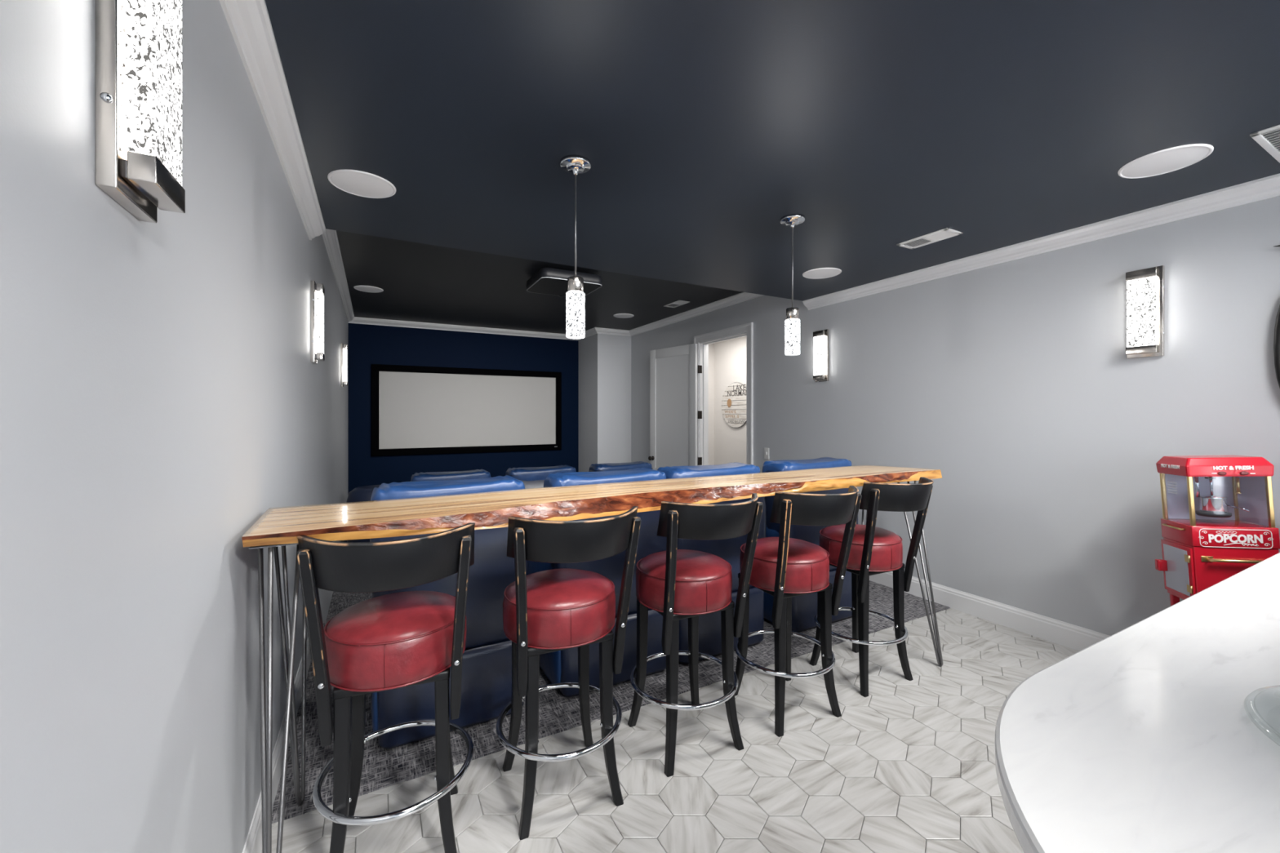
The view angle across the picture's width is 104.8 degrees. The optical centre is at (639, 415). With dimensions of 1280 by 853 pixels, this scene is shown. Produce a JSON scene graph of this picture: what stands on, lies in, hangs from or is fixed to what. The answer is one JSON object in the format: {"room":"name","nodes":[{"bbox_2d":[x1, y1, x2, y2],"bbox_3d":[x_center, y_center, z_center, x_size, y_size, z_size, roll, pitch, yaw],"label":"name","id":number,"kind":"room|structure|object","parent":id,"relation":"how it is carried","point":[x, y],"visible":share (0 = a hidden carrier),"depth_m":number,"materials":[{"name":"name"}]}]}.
{"room":"leisure room","nodes":[
{"label":"leisure room","id":0,"kind":"room"},
{"bbox_2d":[0,0,347,852],"bbox_3d":[-1.552,0.109,2.061,0.120,3.123,11.100,0,0,-28],"label":"wall","id":1,"kind":"structure","parent":0,"point":[162,392],"depth_m":0.79,"materials":[{"name":"grey paint"}]},
{"bbox_2d":[95,0,185,222],"bbox_3d":[-0.740,-0.546,0.738,0.060,0.472,0.150,0,0,-28],"label":"wall sconce","id":2,"kind":"object","parent":1,"relation":"attached to","point":[139,42],"visible":1,"depth_m":0.69,"materials":[{"name":"white glass"}]},
{"bbox_2d":[219,0,325,239],"bbox_3d":[-0.348,-1.042,0.028,0.079,0.078,6.378,0,0,-28],"label":"trim","id":3,"kind":"structure","parent":1,"relation":"attached to","point":[249,23],"depth_m":1.59,"materials":[{"name":"white paint"}]},
{"bbox_2d":[242,636,311,852],"bbox_3d":[-0.442,1.310,0.135,0.015,0.140,6.657,0,0,-28],"label":"baseboard","id":4,"kind":"structure","parent":1,"relation":"attached to","point":[253,844],"depth_m":1.79,"materials":[{"name":"white paint"}]},
{"bbox_2d":[310,280,324,364],"bbox_3d":[-1.917,-0.546,2.932,0.060,0.472,0.150,0,0,-28],"label":"wall sconce","id":5,"kind":"object","parent":1,"relation":"attached to","point":[317,291],"visible":1,"depth_m":2.88,"materials":[{"name":"white glass"}]},
{"bbox_2d":[321,228,354,323],"bbox_3d":[-2.926,-1.313,4.830,0.079,0.078,4.522,0,0,-28],"label":"trim","id":6,"kind":"structure","parent":1,"relation":"attached to","point":[330,237],"depth_m":4.38,"materials":[{"name":"white paint"}]},
{"bbox_2d":[340,342,347,386],"bbox_3d":[-3.247,-0.546,5.407,0.060,0.472,0.150,0,0,-28],"label":"wall sconce","id":7,"kind":"object","parent":1,"relation":"attached to","point":[344,348],"visible":1,"depth_m":5.36,"materials":[{"name":"white glass"}]},
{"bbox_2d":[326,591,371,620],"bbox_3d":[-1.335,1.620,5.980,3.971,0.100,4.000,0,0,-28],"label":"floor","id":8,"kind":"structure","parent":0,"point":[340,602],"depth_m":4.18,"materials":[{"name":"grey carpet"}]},
{"bbox_2d":[343,484,380,542],"bbox_3d":[-2.974,1.177,5.644,0.720,0.785,0.861,0,0,-28],"label":"armchair","id":9,"kind":"object","parent":8,"relation":"on","point":[359,494],"visible":0.12,"depth_m":5.24,"materials":[{"name":"blue leather"}]},
{"bbox_2d":[410,469,490,481],"bbox_3d":[-1.775,1.027,4.555,0.671,1.066,0.834,0,0,-28],"label":"recliner","id":10,"kind":"object","parent":8,"relation":"on","point":[477,473],"visible":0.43,"depth_m":4.26,"materials":[{"name":"blue leather"}]},
{"bbox_2d":[505,465,576,488],"bbox_3d":[-1.061,1.027,4.938,0.671,1.066,0.834,0,0,-28],"label":"recliner","id":11,"kind":"object","parent":8,"relation":"on","point":[531,477],"visible":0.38,"depth_m":4.58,"materials":[{"name":"blue leather"}]},
{"bbox_2d":[505,465,576,480],"bbox_3d":[-0.949,0.584,4.728,0.656,0.179,0.258,0,0,-28],"label":"cushion","id":12,"kind":"object","parent":11,"relation":"on","point":[527,473],"depth_m":4.60,"materials":[{"name":"blue leather"}]},
{"bbox_2d":[588,461,652,471],"bbox_3d":[-0.312,1.027,5.340,0.671,1.066,0.834,0,0,-28],"label":"recliner","id":13,"kind":"object","parent":8,"relation":"on","point":[608,466],"visible":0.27,"depth_m":5.03,"materials":[{"name":"blue leather"}]},
{"bbox_2d":[347,323,578,495],"bbox_3d":[-2.568,0.109,7.656,3.382,3.123,0.120,0,0,-28],"label":"wall","id":14,"kind":"structure","parent":0,"point":[367,344],"depth_m":7.39,"materials":[{"name":"blue paint"}]},
{"bbox_2d":[348,316,577,340],"bbox_3d":[-2.522,-1.313,7.569,3.382,0.078,0.079,0,0,-28],"label":"trim","id":15,"kind":"structure","parent":14,"relation":"attached to","point":[357,320],"depth_m":7.42,"materials":[{"name":"white paint"}]},
{"bbox_2d":[371,364,561,456],"bbox_3d":[-2.542,-0.071,7.567,2.780,1.290,0.062,0,0,-28],"label":"projection screen","id":16,"kind":"object","parent":14,"relation":"attached to","point":[416,410],"visible":1,"depth_m":7.48,"materials":[{"name":"grey fabric"}]},
{"bbox_2d":[336,230,742,333],"bbox_3d":[-1.258,-1.393,5.839,4.211,0.080,4.722,0,0,-28],"label":"ceiling","id":17,"kind":"structure","parent":0,"point":[420,282],"depth_m":5.40,"materials":[{"name":"black paint"}]},
{"bbox_2d":[353,285,383,292],"bbox_3d":[-2.904,-1.349,5.274,0.280,0.007,0.280,0,0,-28],"label":"ceiling speaker","id":18,"kind":"object","parent":17,"relation":"attached to","point":[362,288],"visible":1,"depth_m":5.27,"materials":[{"name":"white plastic"}]},
{"bbox_2d":[526,267,602,297],"bbox_3d":[-0.743,-1.285,4.766,0.600,0.135,0.622,0,0,-28],"label":"projector","id":19,"kind":"object","parent":17,"relation":"attached to","point":[548,281],"visible":0.8,"depth_m":4.58,"materials":[{"name":"black plastic"}]},
{"bbox_2d":[613,313,634,318],"bbox_3d":[-0.221,-1.349,6.691,0.280,0.007,0.280,0,0,-28],"label":"ceiling speaker","id":20,"kind":"object","parent":17,"relation":"attached to","point":[618,315],"visible":1,"depth_m":6.66,"materials":[{"name":"white plastic"}]},
{"bbox_2d":[614,314,632,317],"bbox_3d":[-0.221,-1.350,6.691,0.256,0.005,0.256,0,0,-28],"label":"grille","id":21,"kind":"object","parent":20,"relation":"attached to","point":[615,315],"depth_m":6.66,"materials":[{"name":"white"}]},
{"bbox_2d":[663,300,689,307],"bbox_3d":[0.444,-1.349,5.981,0.160,0.008,0.350,0,0,-28],"label":"ceiling vent","id":22,"kind":"object","parent":17,"relation":"in","point":[677,303],"visible":1,"depth_m":5.97,"materials":[{"name":"white metal"}]},
{"bbox_2d":[578,333,631,471],"bbox_3d":[-0.625,0.059,8.233,0.589,3.023,0.942,0,0,-28],"label":"wall","id":23,"kind":"structure","parent":0,"point":[604,359],"depth_m":7.86,"materials":[{"name":"grey paint"}]},
{"bbox_2d":[577,327,597,340],"bbox_3d":[-0.872,-1.313,7.988,0.079,0.078,0.901,0,0,-28],"label":"trim","id":24,"kind":"structure","parent":23,"relation":"attached to","point":[592,331],"depth_m":7.82,"materials":[{"name":"white paint"}]},
{"bbox_2d":[595,327,631,336],"bbox_3d":[-0.418,-1.313,7.765,0.668,0.078,0.079,0,0,-28],"label":"trim","id":25,"kind":"structure","parent":23,"relation":"attached to","point":[600,331],"depth_m":7.75,"materials":[{"name":"white paint"}]},
{"bbox_2d":[261,580,1078,852],"bbox_3d":[1.244,1.503,1.179,3.973,0.254,6.900,0,0,-28],"label":"floor","id":26,"kind":"structure","parent":0,"point":[906,766],"depth_m":1.92,"materials":[{"name":"grey tile"}]},
{"bbox_2d":[296,522,475,852],"bbox_3d":[-0.754,0.851,1.523,0.461,1.058,0.601,0,0,-21],"label":"bar stool","id":27,"kind":"object","parent":26,"relation":"on","point":[408,638],"visible":1,"depth_m":1.41,"materials":[{"name":"black wood"}]},
{"bbox_2d":[369,475,528,749],"bbox_3d":[-0.986,0.833,2.493,0.671,1.066,0.834,0,0,-28],"label":"recliner","id":28,"kind":"object","parent":26,"relation":"on","point":[486,662],"visible":0.5,"depth_m":2.17,"materials":[{"name":"blue leather"}]},
{"bbox_2d":[370,475,524,501],"bbox_3d":[-0.874,0.390,2.283,0.656,0.179,0.258,0,0,-28],"label":"cushion","id":29,"kind":"object","parent":28,"relation":"on","point":[404,490],"depth_m":2.19,"materials":[{"name":"blue leather"}]},
{"bbox_2d":[496,506,641,839],"bbox_3d":[-0.269,0.851,1.776,0.461,1.058,0.601,0,0,-24],"label":"bar stool","id":30,"kind":"object","parent":26,"relation":"on","point":[554,610],"visible":1,"depth_m":1.66,"materials":[{"name":"black paint"}]},
{"bbox_2d":[241,465,942,852],"bbox_3d":[0.235,0.843,2.224,3.142,1.069,0.527,0,0,-28],"label":"bar table","id":31,"kind":"object","parent":26,"relation":"on","point":[282,526],"visible":0.91,"depth_m":1.68,"materials":[{"name":"brown wood"}]},
{"bbox_2d":[528,467,666,697],"bbox_3d":[-0.294,0.833,2.865,0.671,1.066,0.834,0,0,-28],"label":"recliner","id":32,"kind":"object","parent":26,"relation":"on","point":[559,666],"visible":0.34,"depth_m":2.53,"materials":[{"name":"blue leather"}]},
{"bbox_2d":[543,467,666,487],"bbox_3d":[-0.182,0.390,2.655,0.656,0.179,0.258,0,0,-28],"label":"cushion","id":33,"kind":"object","parent":32,"relation":"on","point":[558,479],"depth_m":2.56,"materials":[{"name":"blue leather"}]},
{"bbox_2d":[627,493,763,777],"bbox_3d":[0.219,0.851,2.058,0.461,1.058,0.601,0,0,-26],"label":"bar stool","id":34,"kind":"object","parent":26,"relation":"on","point":[677,584],"visible":1,"depth_m":1.95,"materials":[{"name":"black paint"}]},
{"bbox_2d":[657,462,765,663],"bbox_3d":[0.301,0.833,3.184,0.671,1.066,0.834,0,0,-28],"label":"recliner","id":35,"kind":"object","parent":26,"relation":"on","point":[728,549],"visible":0.28,"depth_m":2.83,"materials":[{"name":"blue leather"}]},
{"bbox_2d":[657,462,759,479],"bbox_3d":[0.412,0.390,2.974,0.656,0.179,0.258,0,0,-28],"label":"cushion","id":36,"kind":"object","parent":35,"relation":"on","point":[735,468],"depth_m":2.88,"materials":[{"name":"blue leather"}]},
{"bbox_2d":[734,485,862,737],"bbox_3d":[0.715,0.851,2.288,0.461,1.058,0.601,0,0,-24],"label":"bar stool","id":37,"kind":"object","parent":26,"relation":"on","point":[784,567],"visible":0.93,"depth_m":2.18,"materials":[{"name":"black paint"}]},
{"bbox_2d":[762,457,857,631],"bbox_3d":[1.032,0.833,3.576,0.671,1.066,0.834,0,0,-28],"label":"recliner","id":38,"kind":"object","parent":26,"relation":"on","point":[804,607],"visible":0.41,"depth_m":3.21,"materials":[{"name":"blue leather"}]},
{"bbox_2d":[762,457,851,472],"bbox_3d":[1.144,0.390,3.366,0.656,0.179,0.258,0,0,-28],"label":"cushion","id":39,"kind":"object","parent":38,"relation":"on","point":[823,462],"depth_m":3.26,"materials":[{"name":"blue leather"}]},
{"bbox_2d":[809,476,933,697],"bbox_3d":[1.214,0.851,2.590,0.461,1.058,0.601,0,0,-26],"label":"bar stool","id":40,"kind":"object","parent":26,"relation":"on","point":[874,550],"visible":0.86,"depth_m":2.47,"materials":[{"name":"black paint"}]},
{"bbox_2d":[994,552,1279,852],"bbox_3d":[2.207,0.920,0.189,3.169,0.920,2.645,0,0,-28],"label":"countertop","id":41,"kind":"structure","parent":26,"relation":"on","point":[1142,739],"depth_m":0.70,"materials":[{"name":"white stone"}]},
{"bbox_2d":[1244,685,1279,746],"bbox_3d":[1.067,0.450,0.602,0.416,0.018,0.416,0,0,-28],"label":"glass platter","id":42,"kind":"object","parent":41,"relation":"on","point":[1272,686],"visible":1,"depth_m":0.73,"materials":[{"name":"clear glass"}]},
{"bbox_2d":[1155,454,1279,606],"bbox_3d":[2.625,0.779,2.238,0.351,1.193,0.249,0,0,19],"label":"machine","id":43,"kind":"object","parent":26,"relation":"on","point":[1218,522],"visible":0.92,"depth_m":2.21,"materials":[{"name":"red metal"}]},
{"bbox_2d":[1217,471,1226,475],"bbox_3d":[2.559,0.256,2.165,0.028,0.017,0.005,-3,-2,19],"label":"switch","id":44,"kind":"object","parent":43,"relation":"attached to","point":[1220,473],"depth_m":2.16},
{"bbox_2d":[1194,476,1249,517],"bbox_3d":[2.642,0.368,2.239,0.110,0.193,0.159,0,0,-28],"label":"kettle","id":45,"kind":"object","parent":43,"relation":"on","point":[1212,505],"depth_m":2.25,"materials":[{"name":"silver metal"}]},
{"bbox_2d":[1240,471,1248,475],"bbox_3d":[2.628,0.253,2.142,0.028,0.017,0.005,-3,-2,19],"label":"switch","id":46,"kind":"object","parent":43,"relation":"attached to","point":[1243,473],"depth_m":2.14,"materials":[{"name":"plastic"}]},
{"bbox_2d":[708,342,714,465],"bbox_3d":[0.721,0.150,7.651,0.991,2.840,0.100,0,0,-28],"label":"wall","id":47,"kind":"structure","parent":0,"point":[711,346],"depth_m":7.82,"materials":[{"name":"white paint"}]},
{"bbox_2d":[714,336,746,465],"bbox_3d":[1.899,0.150,6.610,0.100,2.840,3.050,0,0,-28],"label":"wall","id":48,"kind":"structure","parent":0,"point":[730,356],"depth_m":7.54,"materials":[{"name":"white paint"}]},
{"bbox_2d":[721,382,746,427],"bbox_3d":[1.430,-0.150,7.351,0.026,0.682,0.682,0,0,-28],"label":"round sign","id":49,"kind":"object","parent":48,"relation":"attached to","point":[733,401],"visible":0.94,"depth_m":7.35,"materials":[{"name":"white wood"}]},
{"bbox_2d":[265,0,1279,301],"bbox_3d":[1.391,-1.256,0.904,4.211,0.350,6.478,0,0,-28],"label":"ceiling","id":50,"kind":"structure","parent":0,"point":[701,126],"depth_m":1.77,"materials":[{"name":"grey paint"}]},
{"bbox_2d":[327,168,395,198],"bbox_3d":[-1.297,-1.077,2.306,0.280,0.007,0.280,0,0,-28],"label":"ceiling speaker","id":51,"kind":"object","parent":50,"relation":"attached to","point":[358,183],"visible":1,"depth_m":2.29,"materials":[{"name":"white plastic"}]},
{"bbox_2d":[560,155,591,338],"bbox_3d":[-0.276,-0.706,2.110,0.132,0.749,0.132,0,0,-28],"label":"pendant lamp","id":52,"kind":"object","parent":50,"relation":"hanging from","point":[574,164],"visible":1,"depth_m":2.08,"materials":[{"name":"white glass"}]},
{"bbox_2d":[780,213,804,355],"bbox_3d":[0.839,-0.706,2.709,0.132,0.749,0.132,0,0,-28],"label":"pendant lamp","id":53,"kind":"object","parent":50,"relation":"hanging from","point":[792,322],"visible":1,"depth_m":2.68,"materials":[{"name":"white glass"}]},
{"bbox_2d":[802,267,841,279],"bbox_3d":[1.382,-1.077,3.747,0.280,0.007,0.280,0,0,-28],"label":"ceiling speaker","id":54,"kind":"object","parent":50,"relation":"attached to","point":[821,273],"visible":1,"depth_m":3.73,"materials":[{"name":"white plastic"}]},
{"bbox_2d":[896,227,963,248],"bbox_3d":[1.765,-1.077,3.013,0.160,0.008,0.314,0,0,-28],"label":"ceiling vent","id":55,"kind":"object","parent":50,"relation":"in","point":[946,233],"visible":1,"depth_m":3.00,"materials":[{"name":"white metal"}]},
{"bbox_2d":[1117,143,1213,178],"bbox_3d":[2.232,-1.077,2.100,0.280,0.007,0.280,0,0,-28],"label":"ceiling speaker","id":56,"kind":"object","parent":50,"relation":"attached to","point":[1171,159],"visible":1,"depth_m":2.09,"materials":[{"name":"white plastic"}]},
{"bbox_2d":[1249,124,1279,163],"bbox_3d":[2.668,-1.077,1.796,0.480,0.008,0.480,0,0,-28],"label":"ceiling vent","id":57,"kind":"object","parent":50,"relation":"in","point":[1268,139],"visible":1,"depth_m":1.92,"materials":[{"name":"white metal"}]},
{"bbox_2d":[631,195,1279,635],"bbox_3d":[2.052,0.109,3.996,0.120,3.123,11.100,0,0,-28],"label":"wall","id":58,"kind":"structure","parent":0,"point":[1015,380],"depth_m":3.05,"materials":[{"name":"grey paint"}]},
{"bbox_2d":[629,292,764,336],"bbox_3d":[0.698,-1.313,6.309,0.079,0.078,3.700,0,0,-28],"label":"trim","id":59,"kind":"structure","parent":58,"relation":"attached to","point":[743,296],"depth_m":6.23,"materials":[{"name":"white paint"}]},
{"bbox_2d":[648,322,753,470],"bbox_3d":[0.770,0.278,6.226,0.302,2.584,1.905,0,0,-36],"label":"door","id":60,"kind":"structure","parent":58,"relation":"in","point":[679,375],"depth_m":6.39,"materials":[{"name":"white paint"}]},
{"bbox_2d":[764,447,768,459],"bbox_3d":[1.332,0.405,5.198,0.012,0.120,0.074,0,0,-28],"label":"light switch","id":61,"kind":"object","parent":58,"relation":"attached to","point":[766,450],"visible":1,"depth_m":5.19,"materials":[{"name":"white plastic"}]},
{"bbox_2d":[813,328,829,382],"bbox_3d":[1.661,-0.546,4.535,0.060,0.472,0.150,0,0,-28],"label":"wall sconce","id":62,"kind":"object","parent":58,"relation":"attached to","point":[820,338],"visible":1,"depth_m":4.49,"materials":[{"name":"white glass"}]},
{"bbox_2d":[869,571,1110,651],"bbox_3d":[3.044,1.310,2.007,0.015,0.140,6.657,0,0,-28],"label":"baseboard","id":63,"kind":"structure","parent":58,"relation":"attached to","point":[1076,637],"depth_m":3.21,"materials":[{"name":"white paint"}]},
{"bbox_2d":[802,173,1279,310],"bbox_3d":[3.082,-1.042,1.869,0.079,0.078,6.378,0,0,-28],"label":"trim","id":64,"kind":"structure","parent":58,"relation":"attached to","point":[1268,187],"depth_m":2.83,"materials":[{"name":"white paint"}]},
{"bbox_2d":[1125,265,1164,358],"bbox_3d":[2.685,-0.546,2.628,0.060,0.472,0.150,0,0,-28],"label":"wall sconce","id":65,"kind":"object","parent":58,"relation":"attached to","point":[1144,293],"visible":1,"depth_m":2.60,"materials":[{"name":"white glass"}]},
{"bbox_2d":[1273,244,1279,388],"bbox_3d":[2.938,-0.392,2.167,0.050,0.764,0.190,0,0,-28],"label":"wall ornament","id":66,"kind":"object","parent":58,"relation":"attached to","point":[1277,329],"visible":1,"depth_m":2.23,"materials":[{"name":"black metal"}]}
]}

